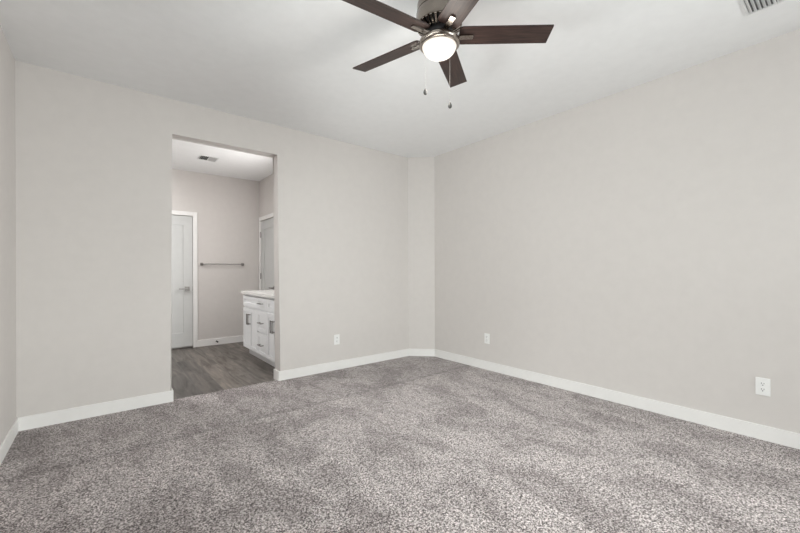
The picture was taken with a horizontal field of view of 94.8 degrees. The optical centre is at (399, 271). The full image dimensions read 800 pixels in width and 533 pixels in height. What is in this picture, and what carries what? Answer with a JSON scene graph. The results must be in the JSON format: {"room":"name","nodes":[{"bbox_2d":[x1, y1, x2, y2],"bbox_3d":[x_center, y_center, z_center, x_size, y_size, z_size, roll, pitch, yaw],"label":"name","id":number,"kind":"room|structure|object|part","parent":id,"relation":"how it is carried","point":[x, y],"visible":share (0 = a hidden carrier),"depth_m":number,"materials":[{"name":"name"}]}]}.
{"room":"empty bedroom","nodes":[
{"label":"empty bedroom","id":0,"kind":"room"},
{"bbox_2d":[0,25,16,444],"bbox_3d":[-1.204,-0.163,0.567,0.150,2.800,5.392,0,0,-39],"label":"wall","id":1,"kind":"structure","parent":0,"point":[8,412],"depth_m":2.47,"materials":[{"name":"beige paint"}]},
{"bbox_2d":[0,418,18,464],"bbox_3d":[-1.195,1.131,0.691,0.012,0.111,5.180,0,0,-39],"label":"baseboard","id":2,"kind":"structure","parent":1,"relation":"attached to","point":[9,438],"depth_m":2.45,"materials":[{"name":"white paint"}]},
{"bbox_2d":[15,60,408,417],"bbox_3d":[-1.497,-0.162,3.883,5.137,2.800,0.142,0,0,-39],"label":"wall","id":3,"kind":"structure","parent":0,"point":[94,157],"depth_m":3.21,"materials":[{"name":"beige paint"}]},
{"bbox_2d":[18,389,172,430],"bbox_3d":[-2.485,1.136,3.076,0.993,0.111,0.154,0,0,-39],"label":"baseboard","id":4,"kind":"structure","parent":3,"relation":"attached to","point":[93,410],"depth_m":2.97,"materials":[{"name":"white paint"}]},
{"bbox_2d":[334,334,339,344],"bbox_3d":[-0.752,0.816,4.382,0.074,0.120,0.009,0,0,-39],"label":"wall outlet","id":5,"kind":"object","parent":3,"relation":"attached to","point":[336,337],"visible":1,"depth_m":4.38,"materials":[{"name":"white plastic"}]},
{"bbox_2d":[172,169,258,348],"bbox_3d":[-3.701,-0.153,5.481,3.506,2.800,0.160,0,0,-39],"label":"wall","id":6,"kind":"structure","parent":0,"point":[227,208],"depth_m":6.02,"materials":[{"name":"beige paint"}]},
{"bbox_2d":[171,210,197,347],"bbox_3d":[-3.535,0.137,5.499,0.899,2.114,0.101,0,0,-39],"label":"door","id":7,"kind":"structure","parent":6,"relation":"in","point":[184,284],"depth_m":5.68,"materials":[{"name":"white paint"}]},
{"bbox_2d":[198,335,242,346],"bbox_3d":[-2.808,1.141,6.085,0.963,0.105,0.012,0,0,-39],"label":"baseboard","id":8,"kind":"structure","parent":6,"relation":"attached to","point":[207,342],"depth_m":5.99,"materials":[{"name":"white paint"}]},
{"bbox_2d":[200,263,243,265],"bbox_3d":[-2.883,-0.113,5.995,0.658,0.042,0.066,0,0,-39],"label":"towel bar","id":9,"kind":"object","parent":6,"relation":"attached to","point":[241,264],"visible":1,"depth_m":6.02,"materials":[{"name":"grey metal"}]},
{"bbox_2d":[259,174,272,289],"bbox_3d":[-1.603,-0.162,5.478,0.160,2.800,2.476,0,0,-39],"label":"wall","id":10,"kind":"structure","parent":0,"point":[265,185],"depth_m":6.14,"materials":[{"name":"beige paint"}]},
{"bbox_2d":[259,213,273,289],"bbox_3d":[-2.170,0.132,6.041,0.101,2.114,0.857,0,0,-39],"label":"door","id":11,"kind":"structure","parent":10,"relation":"in","point":[266,227],"depth_m":6.17,"materials":[{"name":"white paint"}]},
{"bbox_2d":[0,342,799,532],"bbox_3d":[-0.640,1.205,2.825,4.637,0.060,7.910,0,0,-39],"label":"floor","id":12,"kind":"structure","parent":0,"point":[408,444],"depth_m":2.25,"materials":[{"name":"grey carpet"}]},
{"bbox_2d":[243,294,274,366],"bbox_3d":[-1.591,0.753,4.868,0.585,0.866,1.507,0,0,-39],"label":"vanity cabinet","id":13,"kind":"object","parent":12,"relation":"on","point":[258,312],"visible":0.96,"depth_m":4.77,"materials":[{"name":"white paint"}]},
{"bbox_3d":[-2.153,0.798,5.183,0.020,0.562,0.303,0,0,-39],"label":"door","id":14,"kind":"part","parent":13,"relation":"part of","materials":[{"name":"white paint"}]},
{"bbox_3d":[-2.057,0.420,5.062,0.020,0.148,0.614,0,0,-39],"label":"drawer","id":15,"kind":"part","parent":13,"relation":"part of","materials":[{"name":"white paint"}]},
{"bbox_3d":[-1.958,0.797,4.941,0.020,0.562,0.303,0,0,-39],"label":"door","id":16,"kind":"part","parent":13,"relation":"part of","materials":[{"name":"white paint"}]},
{"bbox_2d":[241,290,273,298],"bbox_3d":[-1.595,0.256,4.880,0.573,0.130,1.529,0,0,-39],"label":"countertop","id":17,"kind":"structure","parent":13,"relation":"on","point":[262,293],"depth_m":4.86,"materials":[{"name":"white stone"}]},
{"bbox_3d":[-1.747,0.939,4.679,0.020,0.277,0.352,0,0,-39],"label":"drawer","id":18,"kind":"part","parent":13,"relation":"part of","materials":[{"name":"white paint"}]},
{"bbox_3d":[-1.749,0.419,4.679,0.020,0.148,0.352,0,0,-39],"label":"drawer","id":19,"kind":"part","parent":13,"relation":"part of","materials":[{"name":"white paint"}]},
{"bbox_3d":[-1.748,0.647,4.679,0.020,0.263,0.352,0,0,-39],"label":"drawer","id":20,"kind":"part","parent":13,"relation":"part of","materials":[{"name":"white paint"}]},
{"bbox_3d":[-1.478,0.418,4.342,0.020,0.148,0.497,0,0,-39],"label":"drawer","id":21,"kind":"part","parent":13,"relation":"part of","materials":[{"name":"white paint"}]},
{"bbox_3d":[-1.556,0.795,4.441,0.020,0.562,0.244,0,0,-39],"label":"door","id":22,"kind":"part","parent":13,"relation":"part of","materials":[{"name":"white paint"}]},
{"bbox_3d":[-1.482,0.658,4.300,0.042,0.150,0.012,0,0,-39],"label":"handle","id":23,"kind":"part","parent":13,"relation":"part of","materials":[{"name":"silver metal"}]},
{"bbox_3d":[-1.397,0.795,4.244,0.020,0.562,0.244,0,0,-39],"label":"door","id":24,"kind":"part","parent":13,"relation":"part of","materials":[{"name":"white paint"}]},
{"bbox_2d":[0,0,799,180],"bbox_3d":[-0.581,-1.625,2.817,5.037,0.120,8.310,0,0,-39],"label":"ceiling","id":25,"kind":"structure","parent":0,"point":[290,64],"depth_m":2.70,"materials":[{"name":"paint"}]},
{"bbox_2d":[197,155,218,161],"bbox_3d":[-2.647,-1.549,5.076,0.230,0.016,0.220,0,0,-39],"label":"ceiling vent","id":26,"kind":"object","parent":25,"relation":"in","point":[201,157],"visible":1,"depth_m":5.07,"materials":[{"name":"white metal"}]},
{"bbox_2d":[342,0,553,108],"bbox_3d":[0.188,-1.241,2.033,1.162,0.654,1.196,0,0,-39],"label":"ceiling fan","id":27,"kind":"object","parent":25,"relation":"hanging from","point":[438,23],"visible":1,"depth_m":1.99,"materials":[{"name":"brown wood"}]},
{"bbox_3d":[-0.077,-1.299,1.840,0.503,0.007,0.122,-2,15,-35],"label":"blade","id":28,"kind":"part","parent":27,"relation":"part of","materials":[{"name":"brown wood"}]},
{"bbox_3d":[-0.070,-1.316,2.263,0.503,0.006,0.122,1,15,37],"label":"blade","id":29,"kind":"part","parent":27,"relation":"part of","materials":[{"name":"brown wood"}]},
{"bbox_3d":[0.118,-1.301,1.978,0.132,0.022,0.029,-2,15,-35],"label":"blade arm","id":30,"kind":"part","parent":27,"relation":"part of","materials":[{"name":"silver metal"}]},
{"bbox_3d":[0.219,-1.222,2.047,0.189,0.074,0.189,0,0,-39],"label":"lamp shade","id":31,"kind":"part","parent":27,"relation":"part of","materials":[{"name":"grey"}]},
{"bbox_3d":[0.253,-1.300,1.930,0.029,0.022,0.132,12,-1,-17],"label":"blade arm","id":32,"kind":"part","parent":27,"relation":"part of","materials":[{"name":"silver metal"}]},
{"bbox_3d":[0.336,-1.323,2.387,0.122,0.006,0.503,-12,-2,19],"label":"blade","id":33,"kind":"part","parent":27,"relation":"part of","materials":[{"name":"brown wood"}]},
{"bbox_3d":[0.324,-1.296,1.702,0.122,0.006,0.503,12,-1,-17],"label":"blade","id":34,"kind":"part","parent":27,"relation":"part of","materials":[{"name":"brown wood"}]},
{"bbox_3d":[0.340,-1.305,2.044,0.132,0.022,0.029,0,-10,1],"label":"blade arm","id":35,"kind":"part","parent":27,"relation":"part of","materials":[{"name":"silver metal"}]},
{"bbox_3d":[0.579,-1.311,2.040,0.503,0.006,0.122,0,-10,1],"label":"blade","id":36,"kind":"part","parent":27,"relation":"part of","materials":[{"name":"brown wood"}]},
{"bbox_2d":[740,0,785,15],"bbox_3d":[2.071,-1.567,2.051,0.360,0.016,0.250,0,0,-39],"label":"ceiling vent","id":37,"kind":"object","parent":25,"relation":"in","point":[749,6],"visible":1,"depth_m":2.17,"materials":[{"name":"white metal"}]},
{"bbox_2d":[408,157,434,348],"bbox_3d":[0.297,-0.169,5.076,0.266,2.800,0.268,0,0,-39],"label":"wall","id":38,"kind":"structure","parent":0,"point":[421,210],"depth_m":5.07,"materials":[{"name":"beige paint"}]},
{"bbox_2d":[273,348,799,448],"bbox_3d":[1.090,1.123,2.629,2.086,0.111,5.334,0,0,-39],"label":"baseboard","id":39,"kind":"structure","parent":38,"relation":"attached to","point":[762,432],"depth_m":3.40,"materials":[{"name":"white paint"}]},
{"bbox_2d":[434,29,799,433],"bbox_3d":[2.063,-0.176,3.196,0.150,2.800,5.392,0,0,-39],"label":"wall","id":40,"kind":"structure","parent":0,"point":[643,240],"depth_m":3.08,"materials":[{"name":"beige paint"}]},
{"bbox_2d":[484,333,489,343],"bbox_3d":[1.030,0.800,4.358,0.009,0.120,0.074,0,0,-39],"label":"wall outlet","id":41,"kind":"object","parent":40,"relation":"attached to","point":[486,336],"visible":1,"depth_m":4.36,"materials":[{"name":"white plastic"}]},
{"bbox_2d":[755,377,769,396],"bbox_3d":[2.499,0.797,2.533,0.009,0.120,0.074,0,0,-39],"label":"wall outlet","id":42,"kind":"object","parent":40,"relation":"attached to","point":[762,385],"visible":1,"depth_m":2.53,"materials":[{"name":"white plastic"}]}
]}

